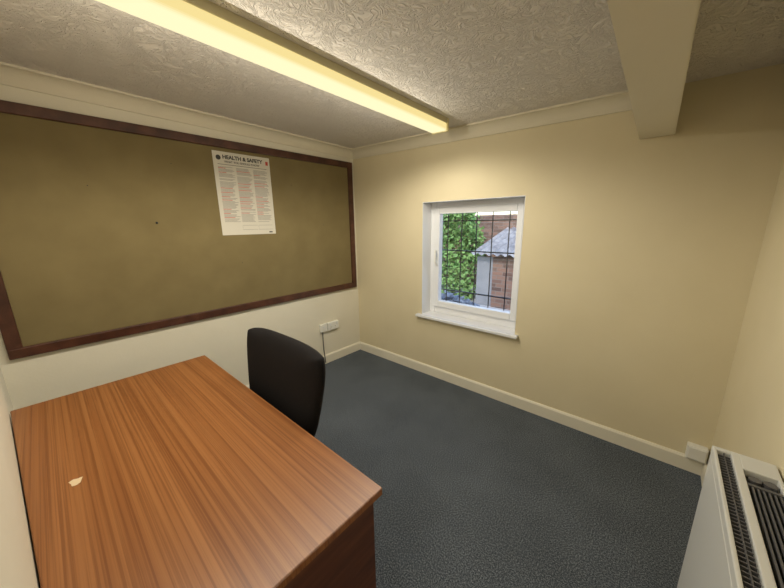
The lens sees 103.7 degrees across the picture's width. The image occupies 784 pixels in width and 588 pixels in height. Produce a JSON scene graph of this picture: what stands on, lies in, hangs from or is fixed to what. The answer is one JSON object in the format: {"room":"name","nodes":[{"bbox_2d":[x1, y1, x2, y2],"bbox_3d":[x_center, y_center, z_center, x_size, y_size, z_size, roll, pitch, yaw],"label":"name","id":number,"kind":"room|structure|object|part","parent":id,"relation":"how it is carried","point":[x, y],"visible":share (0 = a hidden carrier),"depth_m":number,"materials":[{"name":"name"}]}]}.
{"room":"small office","nodes":[
{"label":"small office","id":0,"kind":"room"},
{"bbox_2d":[0,368,40,587],"bbox_3d":[-1.014,0.125,0.640,3.025,2.500,0.247,10,17,40],"label":"wall","id":1,"kind":"structure","parent":0,"point":[18,565],"depth_m":0.69,"materials":[{"name":"beige paint"}]},
{"bbox_2d":[0,84,359,409],"bbox_3d":[-1.256,-0.334,2.674,0.100,2.500,3.050,10,17,40],"label":"wall","id":2,"kind":"structure","parent":0,"point":[30,380],"depth_m":2.26,"materials":[{"name":"beige paint"}]},
{"bbox_2d":[0,61,352,158],"bbox_3d":[-1.267,-1.288,2.318,0.085,0.150,2.650,10,17,40],"label":"trim","id":3,"kind":"structure","parent":2,"relation":"attached to","point":[11,75],"depth_m":1.98,"materials":[{"name":"paint"}]},
{"bbox_2d":[0,100,356,359],"bbox_3d":[-1.283,-0.519,2.506,0.028,1.355,2.585,10,17,40],"label":"notice board","id":4,"kind":"object","parent":2,"relation":"attached to","point":[110,229],"visible":1,"depth_m":2.04,"materials":[{"name":"fabric"}]},
{"bbox_2d":[212,150,275,234],"bbox_3d":[-1.199,-0.812,2.542,0.002,0.630,0.450,10,17,40],"label":"poster","id":5,"kind":"object","parent":4,"relation":"attached to","point":[243,182],"visible":1,"depth_m":2.52,"materials":[{"name":"beige paper"}]},
{"bbox_2d":[246,342,359,388],"bbox_3d":[-1.263,0.862,2.830,0.016,0.098,2.650,10,17,40],"label":"baseboard","id":6,"kind":"structure","parent":2,"relation":"attached to","point":[337,354],"depth_m":3.57,"materials":[{"name":"beige wood"}]},
{"bbox_2d":[319,320,338,362],"bbox_3d":[-0.683,0.527,3.410,0.040,0.440,0.240,10,17,40],"label":"wall socket","id":7,"kind":"object","parent":2,"relation":"attached to","point":[334,324],"visible":0.99,"depth_m":3.35,"materials":[{"name":"white plastic"}]},
{"bbox_2d":[0,0,783,147],"bbox_3d":[-0.102,-1.267,1.401,3.225,0.485,3.050,10,17,40],"label":"ceiling","id":8,"kind":"structure","parent":0,"point":[464,61],"depth_m":1.39,"materials":[{"name":"white"}]},
{"bbox_2d":[95,0,448,134],"bbox_3d":[-0.380,-1.062,1.462,0.139,0.130,2.240,10,17,40],"label":"fluorescent ceiling light","id":9,"kind":"object","parent":8,"relation":"attached to","point":[207,22],"visible":1,"depth_m":1.27,"materials":[{"name":"beige"}]},
{"bbox_2d":[607,0,700,138],"bbox_3d":[0.631,-0.828,0.703,0.217,0.375,2.650,10,17,40],"label":"ceiling beam","id":10,"kind":"structure","parent":8,"relation":"attached to","point":[654,38],"depth_m":0.86,"materials":[{"name":"beige paint"}]},
{"bbox_2d":[314,349,701,587],"bbox_3d":[-0.068,1.147,1.950,3.225,0.100,3.050,10,17,40],"label":"floor","id":11,"kind":"structure","parent":0,"point":[479,490],"depth_m":1.76,"materials":[{"name":"blue carpet"}]},
{"bbox_2d":[10,355,381,587],"bbox_3d":[-0.839,0.900,1.211,1.500,0.731,0.765,10,17,40],"label":"desk","id":12,"kind":"object","parent":11,"relation":"on","point":[178,475],"visible":1,"depth_m":0.93,"materials":[{"name":"brown wood"}]},
{"bbox_2d":[247,328,325,436],"bbox_3d":[-0.664,0.723,1.383,0.643,0.995,0.598,10,17,40],"label":"office chair","id":13,"kind":"object","parent":11,"relation":"on","point":[289,374],"visible":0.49,"depth_m":1.38,"materials":[{"name":"black fabric"}]},
{"bbox_2d":[677,446,783,587],"bbox_3d":[0.787,0.986,0.688,0.141,0.750,1.100,10,17,40],"label":"heater","id":14,"kind":"object","parent":11,"relation":"on","point":[736,539],"visible":1,"depth_m":0.84,"materials":[{"name":"white metal"}]},
{"bbox_2d":[718,453,778,587],"bbox_3d":[0.775,0.640,0.602,0.121,0.026,1.080,10,17,40],"label":"grille","id":15,"kind":"object","parent":14,"relation":"attached to","point":[748,488],"depth_m":0.80,"materials":[{"name":"grey metal"}]},
{"bbox_2d":[353,63,783,461],"bbox_3d":[0.825,-0.361,2.663,3.025,2.500,0.300,10,17,40],"label":"wall","id":16,"kind":"structure","parent":0,"point":[639,257],"depth_m":1.99,"materials":[{"name":"beige paint"}]},
{"bbox_2d":[415,313,517,338],"bbox_3d":[0.620,0.275,2.765,1.000,0.025,0.044,10,17,40],"label":"window sill","id":17,"kind":"structure","parent":16,"relation":"attached to","point":[509,335],"depth_m":2.70,"materials":[{"name":"white plastic"}]},
{"bbox_2d":[422,195,525,333],"bbox_3d":[0.679,-0.270,2.703,0.920,1.070,0.137,10,17,40],"label":"lining","id":18,"kind":"object","parent":16,"relation":"attached to","point":[426,228],"visible":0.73,"depth_m":2.93,"materials":[{"name":"white paint"}]},
{"bbox_2d":[430,197,524,328],"bbox_3d":[0.727,-0.283,2.756,0.920,1.070,0.122,10,17,40],"label":"window","id":19,"kind":"structure","parent":16,"relation":"in","point":[492,320],"depth_m":2.77,"materials":[{"name":"white plastic"}]},
{"bbox_3d":[0.422,-0.346,2.961,0.024,0.150,0.040,10,17,40],"label":"handle","id":20,"kind":"part","parent":19,"relation":"part of","materials":[{"name":"white plastic"}]},
{"bbox_3d":[0.737,-0.294,2.757,0.820,0.950,0.063,10,17,40],"label":"sash","id":21,"kind":"part","parent":19,"relation":"part of","materials":[{"name":"white plastic"}]},
{"bbox_2d":[441,212,516,310],"bbox_3d":[0.810,-0.305,2.848,0.920,1.070,0.020,10,17,40],"label":"bars","id":22,"kind":"object","parent":16,"relation":"in","point":[509,219],"visible":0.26,"depth_m":2.85,"materials":[{"name":"black metal"}]},
{"bbox_2d":[352,90,631,158],"bbox_3d":[0.474,-1.298,2.493,2.465,0.170,0.085,10,17,40],"label":"trim","id":23,"kind":"structure","parent":16,"relation":"attached to","point":[616,102],"depth_m":2.17,"materials":[{"name":"paint"}]},
{"bbox_2d":[360,341,702,475],"bbox_3d":[0.737,0.838,2.815,3.025,0.098,0.016,10,17,40],"label":"baseboard","id":24,"kind":"structure","parent":16,"relation":"attached to","point":[661,453],"depth_m":2.35,"materials":[{"name":"beige wood"}]},
{"bbox_2d":[685,441,708,463],"bbox_3d":[1.816,0.947,1.836,0.090,0.090,0.050,10,17,40],"label":"junction box","id":25,"kind":"object","parent":16,"relation":"attached to","point":[693,451],"visible":1,"depth_m":1.82,"materials":[{"name":"white plastic"}]},
{"bbox_3d":[1.802,0.950,1.821,0.076,0.074,0.006,10,17,40],"label":"box lid","id":26,"kind":"part","parent":25,"relation":"part of","materials":[{"name":"white plastic"}]},
{"bbox_2d":[708,158,783,482],"bbox_3d":[1.085,0.093,0.649,0.100,2.500,3.050,10,17,40],"label":"wall","id":27,"kind":"structure","parent":0,"point":[750,423],"depth_m":1.32,"materials":[{"name":"beige paint"}]},
{"bbox_2d":[701,462,707,484],"bbox_3d":[0.992,1.274,0.880,0.016,0.098,2.650,10,17,40],"label":"baseboard","id":28,"kind":"structure","parent":27,"relation":"attached to","point":[704,468],"depth_m":1.80,"materials":[{"name":"beige wood"}]},
{"label":"outside","id":29,"kind":"structure","parent":0,"visible":0},
{"bbox_2d":[442,285,509,311],"bbox_3d":[3.966,-0.438,9.123,22.000,0.100,13.300,10,17,40],"label":"ground","id":30,"kind":"structure","parent":29,"point":[447,285],"depth_m":6.10,"materials":[{"name":"grey concrete"}]},
{"bbox_2d":[441,290,479,305],"bbox_3d":[1.000,0.186,5.436,1.232,0.409,0.724,10,17,40],"label":"rubble pile","id":31,"kind":"object","parent":30,"relation":"on","point":[450,296],"visible":0.13,"depth_m":5.35,"materials":[{"name":"grey stone"}]},
{"bbox_2d":[441,213,486,300],"bbox_3d":[0.230,-1.117,7.665,4.187,2.073,1.332,10,17,40],"label":"bush","id":32,"kind":"object","parent":30,"relation":"on","point":[468,229],"visible":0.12,"depth_m":6.58,"materials":[{"name":"green plant"}]},
{"bbox_2d":[442,214,516,284],"bbox_3d":[1.489,-1.205,8.411,15.000,1.780,0.250,10,17,40],"label":"brick wall","id":33,"kind":"structure","parent":30,"relation":"on","point":[498,226],"depth_m":7.37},
{"bbox_2d":[472,227,515,309],"bbox_3d":[2.773,-0.537,6.025,1.800,1.500,1.740,10,17,40],"label":"shed","id":34,"kind":"object","parent":30,"relation":"on","point":[500,241],"visible":0.28,"depth_m":5.91,"materials":[{"name":"brick"}]},
{"bbox_3d":[1.820,-0.251,6.040,0.330,0.960,0.060,10,17,40],"label":"door","id":35,"kind":"part","parent":34,"relation":"part of","materials":[{"name":"paint"}]}
]}

